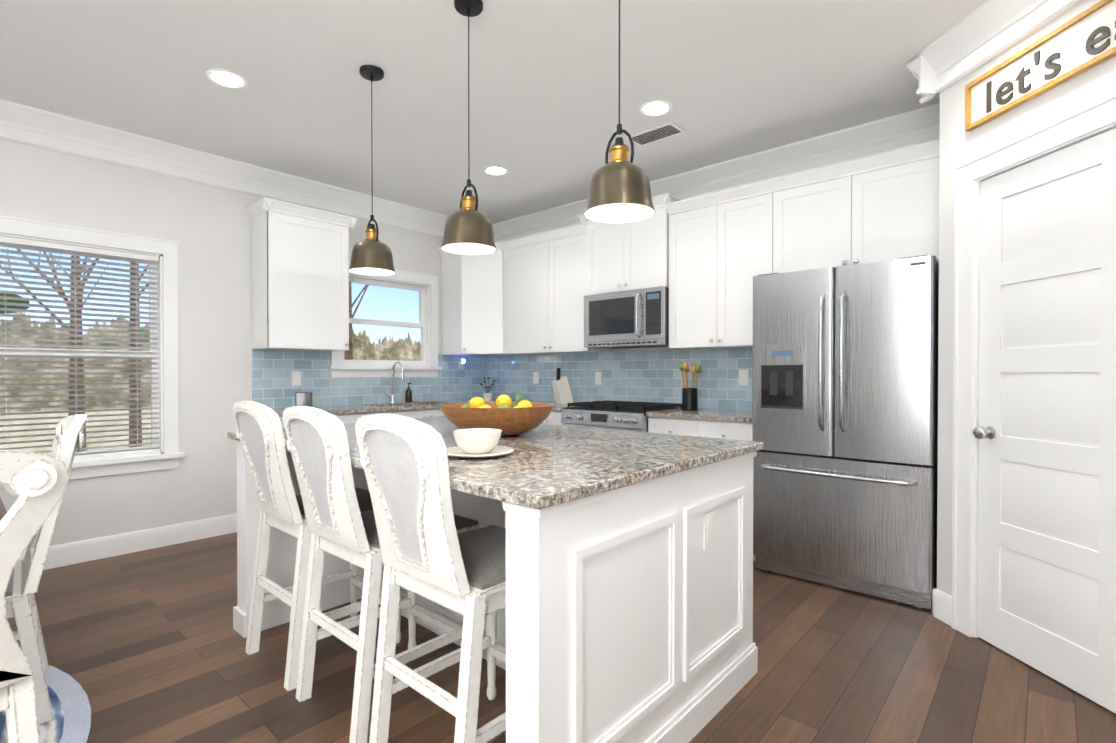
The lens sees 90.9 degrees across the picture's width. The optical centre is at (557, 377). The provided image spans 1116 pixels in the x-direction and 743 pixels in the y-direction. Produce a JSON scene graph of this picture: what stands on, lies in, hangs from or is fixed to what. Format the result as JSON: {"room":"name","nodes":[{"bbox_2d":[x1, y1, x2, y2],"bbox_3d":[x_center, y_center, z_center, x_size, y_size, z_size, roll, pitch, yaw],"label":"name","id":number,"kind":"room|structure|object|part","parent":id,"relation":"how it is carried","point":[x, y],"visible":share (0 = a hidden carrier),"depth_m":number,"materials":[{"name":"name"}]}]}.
{"room":"dining room and kitchen","nodes":[
{"label":"dining room and kitchen","id":0,"kind":"room"},
{"bbox_2d":[0,139,442,550],"bbox_3d":[-3.207,-0.208,3.298,0.120,2.740,7.440,0,1,42],"label":"wall","id":1,"kind":"structure","parent":0,"point":[208,228],"depth_m":3.87,"materials":[{"name":"paint"}]},
{"bbox_2d":[0,215,184,479],"bbox_3d":[-3.368,-0.150,3.081,0.170,1.567,2.120,0,1,42],"label":"window","id":2,"kind":"structure","parent":1,"relation":"in","point":[168,455],"depth_m":3.70,"materials":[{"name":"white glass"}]},
{"bbox_2d":[0,236,159,458],"bbox_3d":[-3.023,-0.157,3.443,0.030,1.333,0.860,0,1,42],"label":"window blind","id":3,"kind":"object","parent":2,"relation":"attached to","point":[50,246],"visible":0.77,"depth_m":3.45,"materials":[{"name":"white plastic"}]},
{"bbox_2d":[19,514,236,569],"bbox_3d":[-3.932,1.102,2.395,0.014,0.135,4.810,0,1,42],"label":"baseboard","id":4,"kind":"structure","parent":1,"relation":"attached to","point":[65,554],"depth_m":3.64,"materials":[{"name":"white wood"}]},
{"bbox_2d":[0,99,447,237],"bbox_3d":[-3.124,-1.480,3.214,0.100,0.196,7.200,0,1,42],"label":"crown molding","id":5,"kind":"structure","parent":1,"relation":"attached to","point":[31,126],"depth_m":3.85,"materials":[{"name":"white wood"}]},
{"bbox_2d":[245,197,356,350],"bbox_3d":[-1.985,-0.750,4.280,0.366,1.062,0.701,0,1,42],"label":"upper cabinet","id":6,"kind":"object","parent":1,"relation":"attached to","point":[300,283],"visible":1,"depth_m":4.14,"materials":[{"name":"white wood"}]},
{"bbox_2d":[252,348,487,407],"bbox_3d":[-1.551,0.005,5.059,0.008,0.482,2.340,0,1,42],"label":"tile backsplash","id":7,"kind":"structure","parent":1,"relation":"attached to","point":[272,387],"depth_m":4.71,"materials":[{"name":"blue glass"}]},
{"bbox_2d":[292,371,300,385],"bbox_3d":[-2.108,0.007,4.424,0.006,0.116,0.072,0,1,42],"label":"electrical outlet","id":8,"kind":"object","parent":7,"relation":"attached to","point":[296,378],"visible":1,"depth_m":4.42,"materials":[{"name":"white plastic"}]},
{"bbox_2d":[459,357,464,368],"bbox_3d":[-0.980,-0.149,5.654,0.049,0.116,0.072,0,1,42],"label":"outlet","id":9,"kind":"object","parent":7,"relation":"attached to","point":[461,362],"visible":0.98,"depth_m":5.65,"materials":[{"name":"white plastic"}]},
{"bbox_2d":[328,262,441,377],"bbox_3d":[-1.589,-0.502,5.071,0.170,0.997,1.133,0,1,42],"label":"window","id":10,"kind":"structure","parent":1,"relation":"in","point":[425,286],"depth_m":5.20,"materials":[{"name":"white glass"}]},
{"bbox_2d":[437,246,480,355],"bbox_3d":[-0.753,-0.760,5.482,0.605,1.062,0.645,0,1,42],"label":"upper cabinet","id":11,"kind":"object","parent":1,"relation":"attached to","point":[460,274],"depth_m":5.28,"materials":[{"name":"white wood"}]},
{"bbox_2d":[0,0,986,223],"bbox_3d":[-1.222,-1.593,1.515,5.600,0.060,7.600,0,1,42],"label":"ceiling","id":12,"kind":"structure","parent":0,"point":[730,79],"depth_m":2.90,"materials":[{"name":"paint"}]},
{"bbox_2d":[205,68,247,88],"bbox_3d":[-1.739,-1.567,2.888,0.194,0.013,0.194,0,1,42],"label":"recessed light","id":13,"kind":"object","parent":12,"relation":"in","point":[227,78],"visible":1,"depth_m":2.87,"materials":[{"name":"white"}]},
{"bbox_2d":[348,65,395,275],"bbox_3d":[-0.956,-1.059,2.824,0.232,1.029,0.232,0,1,42],"label":"pendant light","id":14,"kind":"object","parent":12,"relation":"hanging from","point":[371,254],"visible":1,"depth_m":2.77,"materials":[{"name":"brown metal"}]},
{"bbox_2d":[441,0,496,254],"bbox_3d":[-0.374,-1.054,2.304,0.232,1.029,0.232,0,1,42],"label":"pendant light","id":15,"kind":"object","parent":12,"relation":"hanging from","point":[468,229],"visible":1,"depth_m":2.26,"materials":[{"name":"brown metal"}]},
{"bbox_2d":[483,166,508,175],"bbox_3d":[-0.475,-1.579,4.199,0.194,0.013,0.194,0,1,42],"label":"recessed light","id":16,"kind":"object","parent":12,"relation":"in","point":[495,170],"visible":1,"depth_m":4.18,"materials":[{"name":"white"}]},
{"bbox_2d":[584,0,654,223],"bbox_3d":[0.200,-1.050,1.792,0.232,1.029,0.232,0,1,42],"label":"pendant light","id":17,"kind":"object","parent":12,"relation":"hanging from","point":[619,190],"visible":1,"depth_m":1.73,"materials":[{"name":"brown metal"}]},
{"bbox_2d":[626,122,684,145],"bbox_3d":[0.631,-1.574,3.561,0.340,0.011,0.170,0,1,42],"label":"ceiling vent","id":18,"kind":"object","parent":12,"relation":"in","point":[660,132],"visible":0.98,"depth_m":3.54,"materials":[{"name":"white metal"}]},
{"bbox_2d":[639,100,672,116],"bbox_3d":[0.573,-1.570,3.211,0.194,0.013,0.194,0,1,42],"label":"recessed light","id":19,"kind":"object","parent":12,"relation":"in","point":[653,108],"visible":0.98,"depth_m":3.19,"materials":[{"name":"white"}]},
{"bbox_2d":[7,532,1115,742],"bbox_3d":[-1.222,1.207,1.539,5.600,0.060,7.600,0,1,42],"label":"floor","id":20,"kind":"structure","parent":0,"point":[147,646],"depth_m":2.17,"materials":[{"name":"brown wood"}]},
{"bbox_2d":[0,665,90,742],"bbox_3d":[-2.530,1.178,1.125,2.400,0.004,2.400,0,1,42],"label":"rug","id":21,"kind":"object","parent":20,"relation":"on","point":[71,723],"visible":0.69,"depth_m":1.91,"materials":[{"name":"blue fabric"}]},
{"bbox_2d":[0,498,6,519],"bbox_3d":[-2.773,0.791,1.345,1.460,0.765,1.950,0,1,42],"label":"dining table","id":22,"kind":"object","parent":21,"relation":"on","point":[3,511],"depth_m":1.68,"materials":[{"name":"brown wood"}]},
{"bbox_2d":[0,450,68,742],"bbox_3d":[-1.527,0.663,1.183,0.638,1.025,0.514,0,1,20],"label":"dining chair","id":23,"kind":"object","parent":21,"relation":"on","point":[36,483],"visible":1,"depth_m":1.27,"materials":[{"name":"white paint"}]},
{"bbox_2d":[5,414,86,724],"bbox_3d":[-2.043,0.656,1.896,0.638,1.025,0.514,0,1,-44],"label":"dining chair","id":24,"kind":"object","parent":21,"relation":"on","point":[22,589],"visible":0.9,"depth_m":1.89,"materials":[{"name":"white paint"}]},
{"bbox_2d":[232,401,400,690],"bbox_3d":[-1.029,0.630,2.351,0.454,1.080,0.597,0,1,42],"label":"stool","id":25,"kind":"object","parent":20,"relation":"on","point":[278,501],"visible":0.71,"depth_m":2.15,"materials":[{"name":"white paint"}]},
{"bbox_2d":[279,412,378,427],"bbox_3d":[-1.869,0.711,4.248,0.600,0.884,0.696,0,1,42],"label":"base cabinet","id":26,"kind":"object","parent":20,"relation":"on","point":[352,417],"depth_m":4.13,"materials":[{"name":"white wood"}]},
{"bbox_2d":[271,398,514,416],"bbox_3d":[-1.320,0.345,4.842,0.623,0.226,2.368,0,1,42],"label":"countertop","id":27,"kind":"structure","parent":26,"relation":"on","point":[397,406],"depth_m":4.47,"materials":[{"name":"stone"}]},
{"bbox_2d":[295,392,312,406],"bbox_3d":[-1.971,0.174,4.261,0.120,0.125,0.074,0,1,-23],"label":"smart speaker","id":28,"kind":"object","parent":27,"relation":"on","point":[303,398],"visible":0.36,"depth_m":4.24},
{"bbox_2d":[385,361,403,402],"bbox_3d":[-1.466,0.043,4.932,0.206,0.376,0.099,0,1,42],"label":"faucet","id":29,"kind":"object","parent":27,"relation":"on","point":[392,382],"visible":1,"depth_m":4.99,"materials":[{"name":"silver metal"}]},
{"bbox_2d":[405,383,411,401],"bbox_3d":[-1.393,0.139,5.127,0.065,0.180,0.058,0,1,42],"label":"soap bottle","id":30,"kind":"object","parent":27,"relation":"on","point":[408,394],"visible":1,"depth_m":5.11,"materials":[{"name":"brown glass"}]},
{"bbox_2d":[480,377,494,400],"bbox_3d":[-0.689,0.112,5.410,0.150,0.230,0.149,0,1,42],"label":"potted plant","id":31,"kind":"object","parent":27,"relation":"on","point":[487,396],"visible":1,"depth_m":5.37,"materials":[{"name":"green plant"}]},
{"bbox_2d":[283,406,478,742],"bbox_3d":[-0.656,0.633,2.018,0.454,1.080,0.597,0,1,42],"label":"stool","id":32,"kind":"object","parent":20,"relation":"on","point":[340,525],"visible":0.69,"depth_m":1.82,"materials":[{"name":"white paint"}]},
{"bbox_2d":[379,408,444,418],"bbox_3d":[-1.333,0.706,4.848,0.600,0.884,0.914,0,1,42],"label":"base cabinet","id":33,"kind":"object","parent":20,"relation":"on","point":[413,414],"depth_m":4.59,"materials":[{"name":"white wood"}]},
{"bbox_2d":[355,414,505,742],"bbox_3d":[-0.276,0.636,1.678,0.454,1.080,0.597,0,1,42],"label":"stool","id":34,"kind":"object","parent":20,"relation":"on","point":[428,552],"visible":0.85,"depth_m":1.49,"materials":[{"name":"white paint"}]},
{"bbox_2d":[233,441,757,742],"bbox_3d":[-0.359,0.727,2.367,1.968,0.885,1.258,0,1,42],"label":"kitchen island","id":35,"kind":"object","parent":20,"relation":"on","point":[625,615],"visible":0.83,"depth_m":1.62,"materials":[{"name":"white wood"}]},
{"bbox_2d":[227,416,763,509],"bbox_3d":[-0.359,0.269,2.363,2.000,0.030,1.290,0,1,42],"label":"island countertop","id":36,"kind":"structure","parent":35,"relation":"on","point":[541,466],"depth_m":1.74,"materials":[{"name":"stone"}]},
{"bbox_2d":[446,428,513,457],"bbox_3d":[-0.269,0.217,1.833,0.244,0.080,0.244,0,1,42],"label":"plate","id":37,"kind":"object","parent":36,"relation":"on","point":[477,442],"visible":1,"depth_m":1.78,"materials":[{"name":"white ceramic"}]},
{"bbox_2d":[439,390,554,435],"bbox_3d":[-0.268,0.154,2.448,0.512,0.195,0.512,0,1,42],"label":"fruit bowl","id":38,"kind":"object","parent":36,"relation":"on","point":[506,415],"visible":0.85,"depth_m":2.28,"materials":[{"name":"brown wood"}]},
{"bbox_2d":[542,410,562,424],"bbox_3d":[-0.016,0.705,4.868,0.756,0.884,0.600,0,1,42],"label":"base cabinet","id":39,"kind":"object","parent":20,"relation":"on","point":[554,417],"visible":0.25,"depth_m":4.46,"materials":[{"name":"white wood"}]},
{"bbox_2d":[485,400,577,410],"bbox_3d":[-0.124,0.246,4.939,1.016,0.030,0.628,0,1,42],"label":"countertop","id":40,"kind":"structure","parent":39,"relation":"on","point":[558,407],"depth_m":4.75,"materials":[{"name":"stone"}]},
{"bbox_2d":[552,368,573,403],"bbox_3d":[0.042,0.074,4.820,0.170,0.315,0.100,0,1,-28],"label":"knife block","id":41,"kind":"object","parent":40,"relation":"on","point":[562,390],"visible":0.96,"depth_m":4.78,"materials":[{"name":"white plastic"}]},
{"bbox_2d":[561,400,681,431],"bbox_3d":[0.510,0.678,4.317,0.752,0.950,0.682,0,1,42],"label":"range","id":42,"kind":"object","parent":20,"relation":"on","point":[623,415],"visible":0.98,"depth_m":4.11,"materials":[{"name":"silver metal"}]},
{"bbox_2d":[648,416,755,561],"bbox_3d":[1.111,0.714,3.841,0.766,0.885,0.630,0,1,42],"label":"base cabinet","id":43,"kind":"object","parent":20,"relation":"on","point":[733,430],"visible":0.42,"depth_m":3.60,"materials":[{"name":"white wood"}]},
{"bbox_2d":[646,408,751,422],"bbox_3d":[1.113,0.256,3.838,0.768,0.030,0.625,0,1,42],"label":"countertop","id":44,"kind":"structure","parent":43,"relation":"on","point":[724,415],"depth_m":3.70,"materials":[{"name":"stone"}]},
{"bbox_2d":[679,362,700,410],"bbox_3d":[0.966,0.061,4.026,0.159,0.354,0.132,0,1,42],"label":"utensil crock","id":45,"kind":"object","parent":44,"relation":"on","point":[689,399],"visible":1,"depth_m":3.98,"materials":[{"name":"black ceramic"}]},
{"bbox_2d":[752,255,938,609],"bbox_3d":[1.699,0.276,3.214,0.908,1.772,0.739,0,1,42],"label":"fridge","id":46,"kind":"object","parent":20,"relation":"on","point":[874,539],"depth_m":2.93,"materials":[{"name":"grey metal"}]},
{"bbox_3d":[1.476,0.036,2.962,0.785,0.999,0.070,0,1,42],"label":"fridge handle","id":47,"kind":"part","parent":46,"relation":"part of","materials":[{"name":"silver metal"}]},
{"bbox_2d":[511,157,935,350],"bbox_3d":[1.260,-0.216,4.218,5.320,2.740,0.120,0,1,42],"label":"wall","id":48,"kind":"structure","parent":0,"point":[652,348],"depth_m":4.55,"materials":[{"name":"paint"}]},
{"bbox_2d":[481,241,504,355],"bbox_3d":[-0.727,-0.760,5.265,0.288,1.060,0.288,0,1,42],"label":"upper cabinet","id":49,"kind":"object","parent":48,"relation":"attached to","point":[492,264],"depth_m":5.27,"materials":[{"name":"white wood"}]},
{"bbox_2d":[505,232,560,354],"bbox_3d":[-0.198,-0.758,5.205,0.609,1.062,0.320,0,1,42],"label":"upper cabinet","id":50,"kind":"object","parent":48,"relation":"attached to","point":[524,266],"depth_m":5.09,"materials":[{"name":"white wood"}]},
{"bbox_2d":[545,232,610,353],"bbox_3d":[0.188,-0.718,4.853,0.459,0.988,0.331,0,1,42],"label":"upper cabinet","id":51,"kind":"object","parent":48,"relation":"attached to","point":[564,310],"depth_m":4.78,"materials":[{"name":"white wood"}]},
{"bbox_2d":[488,348,752,410],"bbox_3d":[0.424,0.007,4.879,3.195,0.482,0.008,0,1,42],"label":"tile backsplash","id":52,"kind":"structure","parent":48,"relation":"attached to","point":[643,375],"depth_m":4.68,"materials":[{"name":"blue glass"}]},
{"bbox_2d":[533,372,538,383],"bbox_3d":[-0.220,0.003,5.445,0.072,0.116,0.006,0,1,42],"label":"electrical outlet","id":53,"kind":"object","parent":52,"relation":"attached to","point":[535,377],"visible":1,"depth_m":5.44,"materials":[{"name":"white plastic"}]},
{"bbox_2d":[595,372,601,384],"bbox_3d":[0.361,0.007,4.925,0.072,0.116,0.006,0,1,42],"label":"electrical outlet","id":54,"kind":"object","parent":52,"relation":"attached to","point":[598,378],"visible":1,"depth_m":4.92,"materials":[{"name":"white plastic"}]},
{"bbox_2d":[739,370,747,385],"bbox_3d":[1.361,0.000,4.033,0.072,0.116,0.006,0,1,42],"label":"electrical outlet","id":55,"kind":"object","parent":52,"relation":"attached to","point":[743,377],"visible":1,"depth_m":4.03,"materials":[{"name":"white plastic"}]},
{"bbox_2d":[577,194,696,295],"bbox_3d":[0.620,-1.011,4.425,0.852,0.662,0.390,0,1,42],"label":"upper cabinet","id":56,"kind":"object","parent":48,"relation":"attached to","point":[611,257],"depth_m":4.28,"materials":[{"name":"white wood"}]},
{"bbox_2d":[584,286,668,348],"bbox_3d":[0.605,-0.461,4.413,0.752,0.425,0.436,0,1,42],"label":"over-the-range microwave","id":57,"kind":"object","parent":56,"relation":"attached to","point":[609,320],"depth_m":4.25,"materials":[{"name":"grey metal"}]},
{"bbox_3d":[0.604,-0.476,4.158,0.020,0.347,0.055,0,1,42],"label":"handle of the microwave with range hood","id":58,"kind":"part","parent":57,"relation":"part of","materials":[{"name":"silver metal"}]},
{"bbox_2d":[492,103,939,241],"bbox_3d":[0.788,-1.491,4.481,4.010,0.196,0.100,0,1,42],"label":"crown molding","id":59,"kind":"structure","parent":48,"relation":"attached to","point":[922,125],"depth_m":3.82,"materials":[{"name":"white wood"}]},
{"bbox_2d":[669,188,776,349],"bbox_3d":[1.210,-0.710,3.941,0.779,0.988,0.331,0,1,42],"label":"upper cabinet","id":60,"kind":"object","parent":48,"relation":"attached to","point":[706,264],"depth_m":3.82,"materials":[{"name":"white wood"}]},
{"bbox_2d":[773,152,938,272],"bbox_3d":[1.847,-0.919,3.378,0.936,0.560,0.320,0,1,42],"label":"upper cabinet","id":61,"kind":"object","parent":48,"relation":"attached to","point":[892,213],"depth_m":3.23,"materials":[{"name":"white wood"}]},
{"bbox_2d":[937,0,1115,595],"bbox_3d":[1.970,-0.197,2.030,0.120,2.740,1.300,0,1,-5],"label":"wall","id":62,"kind":"structure","parent":0,"point":[959,144],"depth_m":2.58,"materials":[{"name":"paint"}]},
{"bbox_2d":[932,588,951,626],"bbox_3d":[1.907,1.105,2.048,0.971,0.135,0.921,0,1,42],"label":"baseboard","id":63,"kind":"structure","parent":62,"relation":"attached to","point":[941,606],"depth_m":2.63,"materials":[{"name":"white wood"}]},
{"bbox_2d":[906,0,1083,103],"bbox_3d":[1.885,-1.470,2.092,1.092,0.196,1.116,0,1,42],"label":"crown molding","id":64,"kind":"structure","parent":62,"relation":"attached to","point":[985,32],"depth_m":2.39,"materials":[{"name":"white wood"}]},
{"bbox_2d":[952,93,1115,637],"bbox_3d":[1.946,0.100,2.156,0.145,2.144,0.810,0,1,-5],"label":"door frame","id":65,"kind":"structure","parent":62,"relation":"attached to","point":[1085,123],"depth_m":2.47,"materials":[{"name":"white wood"}]},
{"bbox_2d":[965,0,1115,130],"bbox_3d":[1.891,-1.212,2.049,0.028,0.204,0.866,0,1,-5],"label":"sign frame","id":66,"kind":"object","parent":62,"relation":"attached to","point":[1067,40],"visible":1,"depth_m":2.12,"materials":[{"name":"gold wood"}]},
{"bbox_2d":[973,128,1115,713],"bbox_3d":[1.919,0.148,2.156,0.484,2.032,0.451,0,1,42],"label":"pantry door","id":67,"kind":"structure","parent":62,"relation":"in","point":[1044,432],"depth_m":2.13,"materials":[{"name":"white wood"}]},
{"bbox_2d":[986,21,1115,112],"bbox_3d":[1.887,-1.209,2.054,0.006,0.135,0.652,0,1,-5],"label":"lettering","id":68,"kind":"object","parent":62,"relation":"attached to","point":[1091,41],"visible":1,"depth_m":2.14},
{"label":"outside","id":69,"kind":"structure","parent":0,"visible":0},
{"bbox_2d":[0,247,420,453],"bbox_3d":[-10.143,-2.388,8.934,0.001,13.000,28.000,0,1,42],"label":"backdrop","id":70,"kind":"structure","parent":69,"point":[379,295],"depth_m":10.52,"materials":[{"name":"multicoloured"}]},
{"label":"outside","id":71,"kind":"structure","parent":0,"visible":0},
{"bbox_2d":[0,293,28,313],"bbox_3d":[-9.564,-1.602,8.452,2.305,6.638,2.276,0,1,42],"label":"tree","id":72,"kind":"object","parent":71,"point":[12,301],"depth_m":9.31,"materials":[{"name":"green plant"}]},
{"bbox_2d":[0,248,107,451],"bbox_3d":[-8.332,-1.196,9.287,2.630,5.811,2.077,0,1,42],"label":"tree","id":73,"kind":"object","parent":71,"point":[73,343],"depth_m":9.39,"materials":[{"name":"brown plant"}]},
{"bbox_2d":[129,262,148,446],"bbox_3d":[-8.160,-2.538,10.620,2.475,8.472,2.314,0,1,42],"label":"tree","id":74,"kind":"object","parent":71,"point":[134,381],"depth_m":10.46,"materials":[{"name":"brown plant"}]},
{"bbox_2d":[344,282,367,359],"bbox_3d":[-4.730,-2.211,12.721,2.688,7.781,2.865,0,1,42],"label":"tree","id":75,"kind":"object","parent":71,"point":[348,356],"depth_m":12.74,"materials":[{"name":"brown plant"}]}
]}

